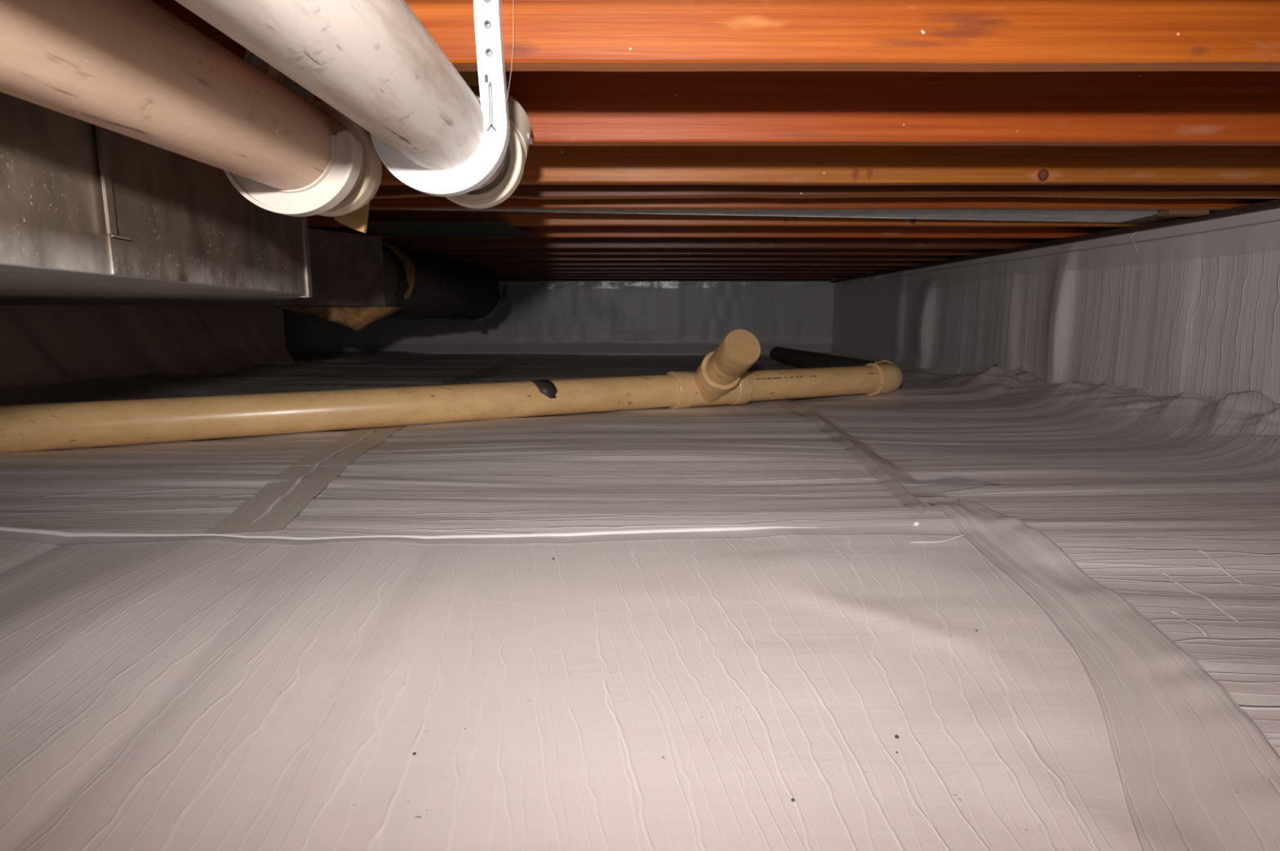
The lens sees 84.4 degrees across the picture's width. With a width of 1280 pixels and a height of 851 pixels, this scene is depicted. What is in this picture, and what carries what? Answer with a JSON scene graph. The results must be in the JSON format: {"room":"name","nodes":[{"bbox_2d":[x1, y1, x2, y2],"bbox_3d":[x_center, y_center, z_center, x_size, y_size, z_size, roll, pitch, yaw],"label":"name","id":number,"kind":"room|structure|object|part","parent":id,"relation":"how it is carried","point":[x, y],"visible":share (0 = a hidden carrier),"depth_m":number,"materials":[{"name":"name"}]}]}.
{"room":"building cavity","nodes":[
{"label":"building cavity","id":0,"kind":"room"},
{"bbox_2d":[0,305,294,387],"bbox_3d":[-3.032,-0.390,2.824,1.296,0.740,7.700,0,9,0],"label":"wall","id":1,"kind":"structure","parent":0,"point":[40,344],"depth_m":3.43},
{"bbox_2d":[497,279,831,281],"bbox_3d":[-0.950,-1.359,6.529,5.400,0.048,0.120,0,9,0],"label":"trim","id":2,"kind":"structure","parent":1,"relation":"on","point":[499,280],"depth_m":6.47,"materials":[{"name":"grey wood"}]},
{"bbox_2d":[282,281,834,355],"bbox_3d":[-0.925,-0.974,6.564,5.450,0.740,0.067,0,9,0],"label":"wall","id":3,"kind":"structure","parent":0,"point":[660,318],"depth_m":6.59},
{"bbox_2d":[0,351,1279,850],"bbox_3d":[-0.825,-0.013,2.857,5.750,0.425,8.050,0,9,0],"label":"floor","id":4,"kind":"structure","parent":0,"point":[739,613],"depth_m":0.78,"materials":[{"name":"plastic sheeting"}]},
{"bbox_2d":[0,329,902,453],"bbox_3d":[0.069,-0.260,2.980,1.681,0.319,5.439,7,11,37],"label":"drain pipe","id":5,"kind":"object","parent":4,"relation":"on","point":[722,377],"visible":1,"depth_m":2.08,"materials":[{"name":"beige plastic"}]},
{"bbox_2d":[694,352,739,403],"bbox_3d":[0.256,-0.163,2.466,0.135,0.192,0.210,-2,9,-15],"label":"socket","id":6,"kind":"object","parent":5,"relation":"attached to","point":[708,389],"depth_m":2.42,"materials":[{"name":"beige plastic"}]},
{"bbox_2d":[912,521,920,526],"bbox_3d":[0.442,0.158,1.127,0.010,0.008,0.009,6,11,33],"label":"flake","id":7,"kind":"object","parent":4,"relation":"on","point":[917,523],"visible":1,"depth_m":1.12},
{"bbox_2d":[151,0,1279,279],"bbox_3d":[-0.875,-0.876,2.697,5.650,0.281,8.000,0,9,0],"label":"ceiling","id":8,"kind":"structure","parent":0,"point":[628,104],"depth_m":1.28,"materials":[{"name":"brown wood"}]},
{"bbox_2d":[0,91,385,306],"bbox_3d":[-1.364,-0.390,1.372,1.872,0.283,3.068,0,9,0],"label":"air duct","id":9,"kind":"object","parent":8,"relation":"hanging from","point":[91,214],"visible":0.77,"depth_m":0.92,"materials":[{"name":"metal"}]},
{"bbox_3d":[-0.512,-0.228,0.315,0.002,0.262,0.945,-2,9,-10],"label":"panel","id":10,"kind":"part","parent":9,"relation":"part of","materials":[{"name":"metal"}]},
{"bbox_3d":[-1.364,-0.226,1.155,1.871,0.002,2.588,0,9,0],"label":"panel","id":11,"kind":"part","parent":9,"relation":"part of","materials":[{"name":"metal"}]},
{"bbox_3d":[-0.660,-0.358,1.146,0.002,0.262,0.763,-2,9,-10],"label":"panel","id":12,"kind":"part","parent":9,"relation":"part of","materials":[{"name":"metal"}]},
{"bbox_2d":[275,306,403,331],"bbox_3d":[-1.160,-0.417,2.763,0.463,0.094,0.109,-3,9,-20],"label":"scrap","id":13,"kind":"object","parent":9,"relation":"attached to","point":[357,318],"visible":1,"depth_m":2.73,"materials":[{"name":"brown"}]},
{"bbox_2d":[223,49,363,217],"bbox_3d":[-0.440,-0.475,0.869,0.173,0.419,0.025,0,9,0],"label":"hanger","id":14,"kind":"object","parent":8,"relation":"hanging from","point":[341,173],"visible":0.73,"depth_m":0.89,"materials":[{"name":"white plastic"}]},
{"bbox_2d":[0,0,382,216],"bbox_3d":[-0.440,-0.236,0.131,0.148,0.148,1.831,0,9,0],"label":"pipe","id":15,"kind":"object","parent":14,"relation":"hanging from","point":[133,68],"visible":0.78,"depth_m":0.59,"materials":[{"name":"white plastic"}]},
{"bbox_2d":[276,71,314,101],"bbox_3d":[-0.588,-0.531,1.133,0.115,0.180,0.027,0,9,0],"label":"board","id":16,"kind":"object","parent":8,"relation":"attached to","point":[284,80],"visible":0.02,"depth_m":1.13,"materials":[{"name":"brown wood"}]},
{"bbox_2d":[333,132,370,233],"bbox_3d":[-0.477,-0.408,1.145,0.086,0.186,0.009,0,9,0],"label":"scrap","id":17,"kind":"object","parent":8,"relation":"attached to","point":[357,220],"visible":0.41,"depth_m":1.15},
{"bbox_2d":[336,241,507,323],"bbox_3d":[-1.052,-0.681,3.489,0.339,0.357,1.271,2,9,11],"label":"flexible duct","id":18,"kind":"object","parent":8,"relation":"hanging from","point":[425,285],"visible":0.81,"depth_m":3.33,"materials":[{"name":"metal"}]},
{"bbox_2d":[370,0,510,196],"bbox_3d":[-0.251,-0.488,0.869,0.171,0.394,0.022,0,9,0],"label":"hanger","id":19,"kind":"object","parent":8,"relation":"hanging from","point":[463,179],"visible":0.88,"depth_m":0.88,"materials":[{"name":"plastic"}]},
{"bbox_2d":[175,0,532,208],"bbox_3d":[-0.251,-0.302,0.230,0.149,0.200,2.048,0,9,0],"label":"pipe","id":20,"kind":"object","parent":19,"relation":"hanging from","point":[374,62],"visible":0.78,"depth_m":0.59,"materials":[{"name":"white plastic"}]},
{"bbox_2d":[457,71,479,87],"bbox_3d":[-0.305,-0.590,1.269,0.060,0.145,0.010,0,9,0],"label":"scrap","id":21,"kind":"object","parent":8,"relation":"attached to","point":[470,77],"visible":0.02,"depth_m":1.26,"materials":[{"name":"brown wood"}]},
{"bbox_2d":[506,37,513,100],"bbox_3d":[-0.160,-0.499,0.862,0.016,0.200,0.006,1,9,7],"label":"strand","id":22,"kind":"object","parent":8,"relation":"hanging from","point":[513,37],"visible":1,"depth_m":0.87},
{"bbox_2d":[415,208,1157,222],"bbox_3d":[0.475,-0.683,2.277,2.450,0.015,0.301,0,9,0],"label":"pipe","id":23,"kind":"object","parent":8,"relation":"attached to","point":[1075,215],"visible":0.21,"depth_m":2.27,"materials":[{"name":"grey metal"}]},
{"bbox_2d":[1156,209,1208,217],"bbox_3d":[1.660,-0.681,2.154,0.120,0.078,0.054,0,9,0],"label":"wood block","id":24,"kind":"object","parent":23,"relation":"on","point":[1161,213],"visible":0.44,"depth_m":2.13,"materials":[{"name":"brown wood"}]},
{"bbox_2d":[1115,214,1177,223],"bbox_3d":[1.705,-0.707,2.339,0.090,0.044,0.240,0,9,0],"label":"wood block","id":25,"kind":"object","parent":8,"relation":"attached to","point":[1152,218],"visible":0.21,"depth_m":2.37,"materials":[{"name":"brown wood"}]},
{"bbox_2d":[831,208,1279,404],"bbox_3d":[1.774,-0.381,2.815,0.070,0.725,7.680,0,9,0],"label":"wall","id":26,"kind":"structure","parent":0,"point":[1196,310],"depth_m":2.73,"materials":[{"name":"grey plastic"}]},
{"bbox_2d":[830,199,1279,282],"bbox_3d":[1.826,-0.736,2.729,0.148,0.018,7.620,0,9,0],"label":"trim","id":27,"kind":"structure","parent":26,"relation":"on","point":[1274,204],"depth_m":2.64,"materials":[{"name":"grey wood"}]},
{"bbox_2d":[888,198,1276,270],"bbox_3d":[1.881,-0.872,2.708,0.038,0.257,7.820,0,9,0],"label":"trim","id":28,"kind":"structure","parent":26,"relation":"attached to","point":[1097,229],"depth_m":2.87,"materials":[{"name":"brown wood"}]},
{"bbox_2d":[1129,231,1137,253],"bbox_3d":[1.768,-0.652,2.516,0.016,0.081,0.046,0,9,0],"label":"thread","id":29,"kind":"object","parent":26,"relation":"hanging from","point":[1135,232],"visible":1,"depth_m":2.52}
]}

